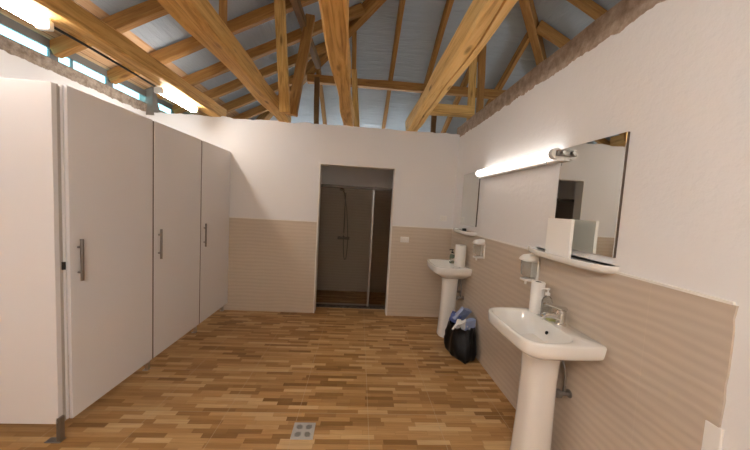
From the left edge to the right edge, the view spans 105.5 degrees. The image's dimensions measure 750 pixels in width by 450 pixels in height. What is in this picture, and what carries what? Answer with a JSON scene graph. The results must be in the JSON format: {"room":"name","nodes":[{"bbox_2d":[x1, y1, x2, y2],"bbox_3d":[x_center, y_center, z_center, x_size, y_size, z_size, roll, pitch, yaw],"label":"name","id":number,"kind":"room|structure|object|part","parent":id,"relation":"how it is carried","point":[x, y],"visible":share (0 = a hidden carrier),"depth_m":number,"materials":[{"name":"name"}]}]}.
{"room":"public restroom","nodes":[
{"label":"public restroom","id":0,"kind":"room"},
{"bbox_2d":[0,35,164,116],"bbox_3d":[-2.919,-0.135,2.426,0.030,2.645,8.370,3,4,-3],"label":"wall","id":1,"kind":"structure","parent":0,"point":[17,61],"depth_m":2.50,"materials":[{"name":"white paint"}]},
{"bbox_2d":[0,13,53,59],"bbox_3d":[-2.838,-1.515,2.235,0.024,0.170,0.580,3,4,-3],"label":"window","id":2,"kind":"structure","parent":1,"relation":"in","point":[11,29],"depth_m":2.30,"materials":[{"name":"grey"}]},
{"bbox_3d":[-2.839,-1.488,2.237,0.005,0.085,0.520,3,4,-3],"label":"pane","id":3,"kind":"part","parent":2,"relation":"part of","materials":[{"name":"clear glass"}]},
{"bbox_2d":[54,53,109,85],"bbox_3d":[-2.869,-1.557,2.808,0.024,0.170,0.570,3,4,-3],"label":"window","id":4,"kind":"structure","parent":1,"relation":"in","point":[75,61],"depth_m":2.82,"materials":[{"name":"grey"}]},
{"bbox_3d":[-2.870,-1.529,2.810,0.005,0.085,0.510,3,4,-3],"label":"pane","id":5,"kind":"part","parent":4,"relation":"part of","materials":[{"name":"clear glass"}]},
{"bbox_2d":[110,80,145,102],"bbox_3d":[-2.900,-1.598,3.376,0.024,0.170,0.570,3,4,-3],"label":"window","id":6,"kind":"structure","parent":1,"relation":"in","point":[126,87],"depth_m":3.38,"materials":[{"name":"grey"}]},
{"bbox_2d":[158,98,173,113],"bbox_3d":[-2.929,-1.637,3.908,0.024,0.170,0.500,3,4,-3],"label":"window","id":7,"kind":"structure","parent":1,"relation":"in","point":[164,106],"depth_m":3.97,"materials":[{"name":"grey"}]},
{"bbox_3d":[-2.930,-1.609,3.910,0.005,0.085,0.440,3,4,-3],"label":"pane","id":8,"kind":"part","parent":7,"relation":"part of","materials":[{"name":"clear glass"}]},
{"bbox_2d":[0,307,515,449],"bbox_3d":[0.789,1.445,2.693,8.040,0.120,8.470,3,4,-3],"label":"floor","id":9,"kind":"structure","parent":0,"point":[367,379],"depth_m":2.26,"materials":[{"name":"brown wood"}]},
{"bbox_2d":[0,78,152,442],"bbox_3d":[-2.346,0.200,1.971,1.092,2.105,0.752,3,4,-3],"label":"toilet cubicle","id":10,"kind":"object","parent":9,"relation":"on","point":[104,162],"visible":1,"depth_m":1.70,"materials":[{"name":"white laminate"}]},
{"bbox_3d":[-2.349,0.172,1.611,1.041,1.980,0.028,3,4,-3],"label":"panel","id":11,"kind":"part","parent":10,"relation":"part of","materials":[{"name":"white laminate"}]},
{"bbox_3d":[-1.848,0.204,1.671,0.032,1.995,0.032,3,4,-3],"label":"door post","id":12,"kind":"part","parent":10,"relation":"part of","materials":[{"name":"grey laminate"}]},
{"bbox_3d":[-1.802,0.214,1.747,0.033,0.257,0.017,3,4,-3],"label":"handle","id":13,"kind":"part","parent":10,"relation":"part of","materials":[{"name":"silver metal"}]},
{"bbox_3d":[-1.842,0.174,2.033,0.018,2.005,0.680,3,4,-3],"label":"door","id":14,"kind":"part","parent":10,"relation":"part of","materials":[{"name":"white laminate"}]},
{"bbox_2d":[64,121,200,370],"bbox_3d":[-2.385,0.148,2.695,1.092,2.105,0.726,3,4,-3],"label":"toilet cubicle","id":15,"kind":"object","parent":9,"relation":"on","point":[176,197],"visible":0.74,"depth_m":2.65,"materials":[{"name":"white laminate"}]},
{"bbox_3d":[-2.402,0.118,2.350,1.014,1.980,0.018,3,4,-3],"label":"panel","id":16,"kind":"part","parent":15,"relation":"part of","materials":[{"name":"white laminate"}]},
{"bbox_3d":[-1.879,0.151,2.381,0.047,2.000,0.019,3,4,-3],"label":"door post","id":17,"kind":"part","parent":15,"relation":"part of","materials":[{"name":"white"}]},
{"bbox_3d":[-1.840,0.163,2.444,0.033,0.257,0.017,3,4,-3],"label":"handle","id":18,"kind":"part","parent":15,"relation":"part of","materials":[{"name":"silver metal"}]},
{"bbox_3d":[-1.881,0.123,2.737,0.018,2.005,0.694,3,4,-3],"label":"door","id":19,"kind":"part","parent":15,"relation":"part of","materials":[{"name":"white laminate"}]},
{"bbox_2d":[192,140,230,332],"bbox_3d":[-2.423,0.097,3.392,1.092,2.105,0.698,3,4,-3],"label":"toilet cubicle","id":20,"kind":"object","parent":9,"relation":"on","point":[215,160],"visible":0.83,"depth_m":3.37,"materials":[{"name":"white laminate"}]},
{"bbox_3d":[-1.918,0.099,3.092,0.047,2.000,0.019,3,4,-3],"label":"door post","id":21,"kind":"part","parent":20,"relation":"part of","materials":[{"name":"white"}]},
{"bbox_3d":[-1.879,0.112,3.155,0.033,0.257,0.017,3,4,-3],"label":"handle","id":22,"kind":"part","parent":20,"relation":"part of","materials":[{"name":"silver metal"}]},
{"bbox_2d":[290,422,315,439],"bbox_3d":[-0.476,1.367,1.893,0.144,0.004,0.140,3,4,-3],"label":"floor drain","id":23,"kind":"object","parent":9,"relation":"on","point":[301,431],"visible":1,"depth_m":1.88,"materials":[{"name":"silver metal"}]},
{"bbox_2d":[316,305,384,309],"bbox_3d":[-0.285,1.202,4.229,1.950,0.030,0.120,3,4,-3],"label":"kerb","id":24,"kind":"object","parent":9,"relation":"on","point":[316,305],"visible":0.07,"depth_m":4.17,"materials":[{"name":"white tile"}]},
{"bbox_2d":[316,184,391,308],"bbox_3d":[-0.239,0.336,4.128,1.920,1.775,0.040,3,4,-3],"label":"shower","id":25,"kind":"object","parent":24,"relation":"on","point":[354,224],"visible":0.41,"depth_m":4.12,"materials":[{"name":"clear glass"}]},
{"bbox_3d":[-0.288,1.202,4.189,1.920,0.035,0.040,3,4,-3],"label":"rail","id":26,"kind":"part","parent":25,"relation":"part of","materials":[{"name":"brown metal"}]},
{"bbox_3d":[-0.190,-0.528,4.068,1.920,0.040,0.040,3,4,-3],"label":"rail","id":27,"kind":"part","parent":25,"relation":"part of","materials":[{"name":"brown metal"}]},
{"bbox_3d":[0.324,0.364,4.177,0.790,1.705,0.008,3,4,-3],"label":"glass panel","id":28,"kind":"part","parent":25,"relation":"part of","materials":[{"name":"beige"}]},
{"bbox_2d":[427,253,471,337],"bbox_3d":[0.844,0.833,3.445,0.415,1.003,0.555,3,4,-3],"label":"washbasin","id":29,"kind":"object","parent":9,"relation":"on","point":[450,274],"visible":0.87,"depth_m":3.37,"materials":[{"name":"white ceramic"}]},
{"bbox_2d":[427,259,471,278],"bbox_3d":[0.860,0.543,3.425,0.415,0.161,0.555,3,4,-3],"label":"basin","id":30,"kind":"object","parent":29,"relation":"in","point":[444,269],"depth_m":3.21,"materials":[{"name":"white ceramic"}]},
{"bbox_2d":[449,249,454,263],"bbox_3d":[0.931,0.378,3.457,0.072,0.172,0.048,3,4,-3],"label":"soap bottle","id":31,"kind":"object","parent":29,"relation":"on","point":[451,255],"visible":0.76,"depth_m":3.44,"materials":[{"name":"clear plastic"}]},
{"bbox_2d":[454,244,465,266],"bbox_3d":[0.992,0.354,3.315,0.126,0.246,0.125,3,4,-3],"label":"paper towel roll","id":32,"kind":"object","parent":29,"relation":"on","point":[460,250],"visible":1,"depth_m":3.26,"materials":[{"name":"white paper"}]},
{"bbox_2d":[444,320,476,363],"bbox_3d":[0.905,1.196,3.058,0.302,0.340,0.499,3,4,-3],"label":"bag","id":33,"kind":"object","parent":9,"relation":"on","point":[461,344],"visible":0.8,"depth_m":2.89,"materials":[{"name":"black plastic"}]},
{"bbox_2d":[449,311,461,323],"bbox_3d":[0.877,1.010,3.110,0.136,0.135,0.074,5,4,19],"label":"plastic wrapper","id":34,"kind":"object","parent":33,"relation":"in","point":[451,319],"visible":0.7,"depth_m":3.09,"materials":[{"name":"blue plastic"}]},
{"bbox_2d":[452,319,461,329],"bbox_3d":[0.867,1.053,2.976,0.149,0.155,0.099,3,4,-11],"label":"tissue","id":35,"kind":"object","parent":33,"relation":"in","point":[458,321],"visible":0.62,"depth_m":2.95,"materials":[{"name":"white paper"}]},
{"bbox_2d":[453,307,471,320],"bbox_3d":[0.945,0.969,3.094,0.194,0.199,0.116,1,5,-32],"label":"plastic wrapper","id":36,"kind":"object","parent":33,"relation":"in","point":[464,312],"visible":0.84,"depth_m":3.07,"materials":[{"name":"blue plastic"}]},
{"bbox_2d":[458,319,470,329],"bbox_3d":[0.929,1.042,2.949,0.146,0.151,0.058,3,4,-11],"label":"tissue","id":37,"kind":"object","parent":33,"relation":"in","point":[462,324],"visible":0.73,"depth_m":2.94,"materials":[{"name":"white paper"}]},
{"bbox_2d":[464,318,475,330],"bbox_3d":[0.982,1.035,2.966,0.132,0.128,0.065,2,4,-18],"label":"plastic wrapper","id":38,"kind":"object","parent":33,"relation":"in","point":[470,322],"visible":0.84,"depth_m":2.94,"materials":[{"name":"blue plastic"}]},
{"bbox_2d":[488,302,606,449],"bbox_3d":[0.938,0.957,1.727,0.415,1.003,0.555,3,4,-3],"label":"washbasin","id":39,"kind":"object","parent":9,"relation":"on","point":[543,343],"visible":1,"depth_m":1.66,"materials":[{"name":"white ceramic"}]},
{"bbox_2d":[529,280,545,313],"bbox_3d":[1.080,0.478,1.898,0.085,0.206,0.084,3,4,-3],"label":"paper towel roll","id":40,"kind":"object","parent":39,"relation":"on","point":[536,292],"visible":0.94,"depth_m":1.87,"materials":[{"name":"white paper"}]},
{"bbox_2d":[540,288,552,313],"bbox_3d":[1.093,0.494,1.819,0.075,0.186,0.052,3,4,-3],"label":"soap bottle","id":41,"kind":"object","parent":39,"relation":"on","point":[544,308],"visible":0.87,"depth_m":1.80,"materials":[{"name":"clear plastic"}]},
{"bbox_2d":[488,307,606,360],"bbox_3d":[0.954,0.667,1.707,0.415,0.161,0.555,3,4,-3],"label":"basin","id":42,"kind":"object","parent":39,"relation":"in","point":[542,340],"depth_m":1.60,"materials":[{"name":"white ceramic"}]},
{"bbox_2d":[539,302,567,326],"bbox_3d":[1.064,0.528,1.703,0.163,0.131,0.064,3,4,-3],"label":"tap","id":43,"kind":"object","parent":39,"relation":"on","point":[560,314],"depth_m":1.69,"materials":[{"name":"silver metal"}]},
{"bbox_2d":[146,112,459,316],"bbox_3d":[-1.079,-0.086,3.873,4.313,2.555,0.144,3,4,-3],"label":"wall","id":44,"kind":"structure","parent":0,"point":[276,166],"depth_m":3.82,"materials":[{"name":"white paint"}]},
{"bbox_2d":[18,0,226,116],"bbox_3d":[-1.898,-1.274,0.975,0.181,0.174,5.632,3,4,-3],"label":"tie beam","id":45,"kind":"structure","parent":44,"relation":"on","point":[68,15],"depth_m":2.12,"materials":[{"name":"brown wood"}]},
{"bbox_2d":[0,0,53,31],"bbox_3d":[-1.992,-1.201,1.446,0.082,0.071,0.610,3,4,-3],"label":"ceiling lamp","id":46,"kind":"object","parent":45,"relation":"attached to","point":[41,22],"visible":1,"depth_m":1.62,"materials":[{"name":"white plastic"}]},
{"bbox_2d":[54,26,154,86],"bbox_3d":[-2.056,-1.281,2.225,0.024,0.024,0.940,3,4,-3],"label":"lamp cord","id":47,"kind":"object","parent":45,"relation":"attached to","point":[55,28],"visible":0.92,"depth_m":2.11,"materials":[{"name":"black plastic"}]},
{"bbox_2d":[154,85,197,112],"bbox_3d":[-2.077,-1.314,3.009,0.082,0.071,0.610,3,4,-3],"label":"ceiling lamp","id":48,"kind":"object","parent":45,"relation":"attached to","point":[159,89],"visible":1,"depth_m":2.92,"materials":[{"name":"white plastic"}]},
{"bbox_2d":[145,87,159,114],"bbox_3d":[-2.913,-1.639,3.662,0.261,0.470,0.141,3,4,-3],"label":"concrete pillar","id":49,"kind":"structure","parent":44,"relation":"on","point":[151,99],"depth_m":3.62,"materials":[{"name":"grey concrete"}]},
{"bbox_2d":[157,0,290,122],"bbox_3d":[-1.043,-1.228,1.025,0.177,0.176,5.632,3,4,-3],"label":"tie beam","id":50,"kind":"structure","parent":44,"relation":"on","point":[199,18],"depth_m":1.95,"materials":[{"name":"brown wood"}]},
{"bbox_2d":[219,0,226,25],"bbox_3d":[-1.134,-1.793,2.139,0.055,0.750,0.050,3,4,-3],"label":"post","id":51,"kind":"object","parent":50,"relation":"on","point":[222,3],"visible":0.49,"depth_m":2.13,"materials":[{"name":"brown wood"}]},
{"bbox_2d":[287,13,314,116],"bbox_3d":[-0.881,-1.901,3.402,0.289,1.197,0.099,2,4,-20],"label":"strut","id":52,"kind":"object","parent":50,"relation":"attached to","point":[307,32],"visible":0.91,"depth_m":3.37,"materials":[{"name":"brown wood"}]},
{"bbox_2d":[290,0,320,68],"bbox_3d":[-0.845,-2.379,3.506,0.086,0.233,1.433,3,4,1],"label":"strut","id":53,"kind":"object","parent":52,"relation":"attached to","point":[296,4],"visible":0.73,"depth_m":3.31,"materials":[{"name":"brown wood"}]},
{"bbox_2d":[318,0,354,126],"bbox_3d":[-0.196,-1.185,1.074,0.172,0.176,5.632,3,4,-3],"label":"tie beam","id":54,"kind":"structure","parent":44,"relation":"on","point":[334,13],"depth_m":1.89,"materials":[{"name":"brown wood"}]},
{"bbox_2d":[400,237,408,242],"bbox_3d":[0.406,0.200,3.901,0.120,0.078,0.011,3,4,-3],"label":"wall socket","id":55,"kind":"object","parent":44,"relation":"attached to","point":[402,239],"visible":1,"depth_m":3.90,"materials":[{"name":"white plastic"}]},
{"bbox_2d":[405,0,517,131],"bbox_3d":[0.644,-1.142,1.123,0.185,0.179,5.632,3,4,-3],"label":"tie beam","id":56,"kind":"structure","parent":44,"relation":"on","point":[482,18],"depth_m":1.87,"materials":[{"name":"brown wood"}]},
{"bbox_2d":[0,0,620,133],"bbox_3d":[1.088,-2.375,2.439,7.903,1.999,8.483,3,4,-3],"label":"ceiling","id":57,"kind":"structure","parent":0,"point":[421,20],"depth_m":4.08,"materials":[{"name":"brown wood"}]},
{"bbox_2d":[49,0,168,58],"bbox_3d":[-0.884,-2.398,2.569,3.872,2.026,0.082,3,4,-3],"label":"rafter","id":58,"kind":"object","parent":57,"relation":"attached to","point":[62,46],"visible":0.65,"depth_m":2.51,"materials":[{"name":"brown wood"}]},
{"bbox_2d":[107,0,317,84],"bbox_3d":[-1.207,-2.316,3.131,3.301,1.736,0.080,3,4,-3],"label":"rafter","id":59,"kind":"object","parent":57,"relation":"attached to","point":[185,47],"visible":0.64,"depth_m":3.09,"materials":[{"name":"brown wood"}]},
{"bbox_2d":[199,75,293,115],"bbox_3d":[-2.114,-2.073,4.705,1.701,0.937,0.080,3,4,-3],"label":"rafter","id":60,"kind":"object","parent":57,"relation":"attached to","point":[244,100],"visible":0.34,"depth_m":4.67,"materials":[{"name":"brown wood"}]},
{"bbox_2d":[172,42,326,113],"bbox_3d":[-1.813,-2.153,4.182,2.229,1.204,0.081,3,4,-3],"label":"rafter","id":61,"kind":"object","parent":57,"relation":"attached to","point":[234,85],"visible":0.44,"depth_m":4.15,"materials":[{"name":"brown wood"}]},
{"bbox_2d":[231,105,267,118],"bbox_3d":[-2.426,-1.992,5.247,1.151,0.657,0.078,3,4,-3],"label":"rafter","id":62,"kind":"object","parent":57,"relation":"attached to","point":[260,109],"visible":0.36,"depth_m":5.21,"materials":[{"name":"brown wood"}]},
{"bbox_2d":[156,3,364,99],"bbox_3d":[-1.477,-2.250,3.691,2.629,1.401,0.082,3,4,-3],"label":"rafter","id":63,"kind":"object","parent":57,"relation":"attached to","point":[356,11],"visible":0.48,"depth_m":3.66,"materials":[{"name":"brown wood"}]},
{"bbox_2d":[274,0,289,113],"bbox_3d":[-1.002,-1.835,3.074,0.206,1.228,0.078,3,4,-4],"label":"post","id":64,"kind":"object","parent":57,"relation":"attached to","point":[279,5],"visible":1,"depth_m":3.05,"materials":[{"name":"brown wood"}]},
{"bbox_2d":[255,0,386,119],"bbox_3d":[-1.079,-2.510,4.636,5.468,2.074,0.125,7,5,42],"label":"rafter","id":65,"kind":"object","parent":57,"relation":"attached to","point":[370,7],"visible":0.23,"depth_m":3.91,"materials":[{"name":"brown wood"}]},
{"bbox_2d":[316,69,326,124],"bbox_3d":[-0.999,-2.113,5.596,0.072,1.107,2.035,3,4,-3],"label":"rafter","id":66,"kind":"object","parent":57,"relation":"attached to","point":[321,95],"visible":0.42,"depth_m":5.20,"materials":[{"name":"brown wood"}]},
{"bbox_2d":[352,31,356,102],"bbox_3d":[-0.395,-2.206,5.331,0.075,1.397,2.621,3,4,-3],"label":"rafter","id":67,"kind":"object","parent":57,"relation":"attached to","point":[354,36],"visible":0.23,"depth_m":4.24,"materials":[{"name":"brown wood"}]},
{"bbox_2d":[382,0,405,128],"bbox_3d":[0.238,-2.305,5.051,0.074,1.697,3.225,3,4,-3],"label":"rafter","id":68,"kind":"object","parent":57,"relation":"attached to","point":[401,6],"visible":0.72,"depth_m":4.24,"materials":[{"name":"brown wood"}]},
{"bbox_2d":[420,0,453,96],"bbox_3d":[0.872,-2.402,4.773,0.075,1.998,3.837,3,4,-3],"label":"rafter","id":69,"kind":"object","parent":57,"relation":"attached to","point":[449,3],"visible":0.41,"depth_m":4.05,"materials":[{"name":"brown wood"}]},
{"bbox_2d":[307,74,505,98],"bbox_3d":[1.020,-2.263,4.762,4.250,0.133,0.111,3,4,-3],"label":"purlin","id":70,"kind":"object","parent":69,"relation":"attached to","point":[389,85],"visible":0.5,"depth_m":4.69,"materials":[{"name":"brown wood"}]},
{"bbox_2d":[441,55,477,132],"bbox_3d":[1.480,-2.269,5.058,0.074,1.766,3.360,3,4,-3],"label":"rafter","id":71,"kind":"object","parent":57,"relation":"attached to","point":[464,83],"visible":0.33,"depth_m":5.05,"materials":[{"name":"brown wood"}]},
{"bbox_2d":[466,57,476,120],"bbox_3d":[1.437,-2.087,4.213,0.135,1.083,0.076,3,4,-2],"label":"post","id":72,"kind":"object","parent":71,"relation":"attached to","point":[473,66],"visible":0.59,"depth_m":4.18,"materials":[{"name":"brown wood"}]},
{"bbox_2d":[430,103,473,117],"bbox_3d":[1.031,-1.654,4.104,0.760,0.158,0.112,2,4,-3],"label":"crossbar","id":73,"kind":"object","parent":72,"relation":"attached to","point":[464,111],"visible":0.71,"depth_m":4.06,"materials":[{"name":"brown wood"}]},
{"bbox_2d":[430,116,436,132],"bbox_3d":[0.866,-1.379,4.245,0.075,0.500,0.074,2,4,-3],"label":"post","id":74,"kind":"object","parent":73,"relation":"hanging from","point":[433,118],"visible":0.39,"depth_m":4.20,"materials":[{"name":"brown wood"}]},
{"bbox_2d":[476,44,486,112],"bbox_3d":[1.567,-2.091,4.221,0.140,1.104,0.078,3,4,-3],"label":"post","id":75,"kind":"object","parent":71,"relation":"attached to","point":[482,55],"visible":0.76,"depth_m":4.18,"materials":[{"name":"brown wood"}]},
{"bbox_2d":[484,32,529,106],"bbox_3d":[2.062,-2.106,5.407,0.074,1.452,2.745,3,4,-3],"label":"rafter","id":76,"kind":"object","parent":57,"relation":"attached to","point":[525,41],"visible":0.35,"depth_m":4.41,"materials":[{"name":"brown wood"}]},
{"bbox_2d":[518,0,546,65],"bbox_3d":[2.973,-2.293,4.874,0.121,2.079,5.467,7,5,42],"label":"rafter","id":77,"kind":"object","parent":57,"relation":"attached to","point":[528,10],"visible":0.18,"depth_m":3.86,"materials":[{"name":"brown wood"}]},
{"bbox_2d":[536,20,569,47],"bbox_3d":[3.540,-1.941,3.987,2.817,1.499,0.080,3,4,-3],"label":"rafter","id":78,"kind":"object","parent":57,"relation":"attached to","point":[543,29],"visible":0.14,"depth_m":3.85,"materials":[{"name":"brown wood"}]},
{"bbox_2d":[566,0,606,19],"bbox_3d":[3.288,-2.061,3.373,3.407,1.787,0.080,3,4,-3],"label":"rafter","id":79,"kind":"object","parent":57,"relation":"attached to","point":[591,8],"visible":0.12,"depth_m":3.27,"materials":[{"name":"brown wood"}]},
{"bbox_2d":[321,166,392,187],"bbox_3d":[-0.234,-0.085,4.947,2.100,2.500,0.108,3,4,-3],"label":"wall","id":80,"kind":"structure","parent":0,"point":[331,175],"depth_m":4.84,"materials":[{"name":"white paint"}]},
{"bbox_2d":[450,0,749,449],"bbox_3d":[1.296,0.175,1.284,0.172,2.662,5.592,3,4,-3],"label":"wall","id":81,"kind":"structure","parent":0,"point":[673,321],"depth_m":1.31,"materials":[{"name":"white paint"}]},
{"bbox_2d":[453,228,476,235],"bbox_3d":[1.040,0.080,3.401,0.125,0.044,0.560,3,4,-3],"label":"wall shelf","id":82,"kind":"object","parent":81,"relation":"attached to","point":[457,230],"visible":1,"depth_m":3.23,"materials":[{"name":"white ceramic"}]},
{"bbox_2d":[460,172,479,226],"bbox_3d":[1.117,-0.301,3.355,0.016,0.615,0.465,3,4,-3],"label":"wall mirror","id":83,"kind":"object","parent":81,"relation":"attached to","point":[471,185],"visible":0.83,"depth_m":3.32,"materials":[{"name":"white mirror"}]},
{"bbox_2d":[472,239,485,259],"bbox_3d":[1.058,0.254,2.923,0.112,0.220,0.114,3,4,-3],"label":"soap dispenser","id":84,"kind":"object","parent":81,"relation":"attached to","point":[479,244],"visible":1,"depth_m":2.88,"materials":[{"name":"white plastic"}]},
{"bbox_3d":[1.065,0.253,2.923,0.099,0.116,0.099,3,4,-3],"label":"tank","id":85,"kind":"part","parent":84,"relation":"part of","materials":[{"name":"white plastic"}]},
{"bbox_3d":[1.062,0.170,2.917,0.112,0.051,0.114,3,4,-3],"label":"lid","id":86,"kind":"part","parent":84,"relation":"part of","materials":[{"name":"white plastic"}]},
{"bbox_2d":[474,148,567,177],"bbox_3d":[1.139,-0.484,2.399,0.102,0.095,1.275,3,4,-3],"label":"lamp","id":87,"kind":"object","parent":81,"relation":"attached to","point":[556,155],"visible":0.98,"depth_m":2.12,"materials":[{"name":"white plastic"}]},
{"bbox_2d":[519,254,539,283],"bbox_3d":[1.105,0.317,2.056,0.112,0.220,0.114,3,4,-3],"label":"soap dispenser","id":88,"kind":"object","parent":81,"relation":"attached to","point":[530,264],"visible":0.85,"depth_m":2.02,"materials":[{"name":"white plastic"}]},
{"bbox_3d":[1.110,0.233,2.051,0.112,0.051,0.114,3,4,-3],"label":"lid","id":89,"kind":"part","parent":88,"relation":"part of","materials":[{"name":"white plastic"}]},
{"bbox_3d":[1.112,0.316,2.057,0.099,0.116,0.099,3,4,-3],"label":"tank","id":90,"kind":"part","parent":88,"relation":"part of","materials":[{"name":"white plastic"}]},
{"bbox_3d":[1.151,0.329,2.060,0.018,0.148,0.090,3,4,-3],"label":"plate","id":91,"kind":"part","parent":88,"relation":"part of","materials":[{"name":"white plastic"}]},
{"bbox_2d":[528,246,618,273],"bbox_3d":[1.131,0.201,1.743,0.125,0.044,0.670,3,4,-3],"label":"wall shelf","id":92,"kind":"object","parent":81,"relation":"attached to","point":[586,264],"visible":0.97,"depth_m":1.57,"materials":[{"name":"white ceramic"}]},
{"bbox_2d":[545,218,574,258],"bbox_3d":[1.111,0.075,1.723,0.020,0.228,0.204,3,4,-3],"label":"paper packet","id":93,"kind":"object","parent":92,"relation":"on","point":[559,237],"visible":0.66,"depth_m":1.70,"materials":[{"name":"white paper"}]},
{"bbox_2d":[555,131,629,257],"bbox_3d":[1.210,-0.162,1.639,0.016,0.625,0.453,3,4,-3],"label":"wall mirror","id":94,"kind":"object","parent":81,"relation":"attached to","point":[592,174],"visible":0.83,"depth_m":1.56,"materials":[{"name":"silver mirror"}]},
{"bbox_3d":[-0.166,-1.269,4.413,2.150,0.060,1.008,3,4,-3],"label":"ceiling","id":95,"kind":"structure","parent":0,"visible":0},
{"bbox_2d":[314,77,319,123],"bbox_3d":[-0.941,-1.858,4.595,0.080,1.000,0.081,1,4,-3],"label":"post","id":96,"kind":"object","parent":95,"relation":"on","point":[316,79],"visible":0.7,"depth_m":4.55,"materials":[{"name":"brown wood"}]},
{"bbox_2d":[351,69,359,126],"bbox_3d":[-0.308,-1.903,4.605,0.209,1.169,0.085,3,4,-3],"label":"post","id":97,"kind":"object","parent":95,"relation":"on","point":[353,71],"visible":0.65,"depth_m":4.55,"materials":[{"name":"brown wood"}]}
]}

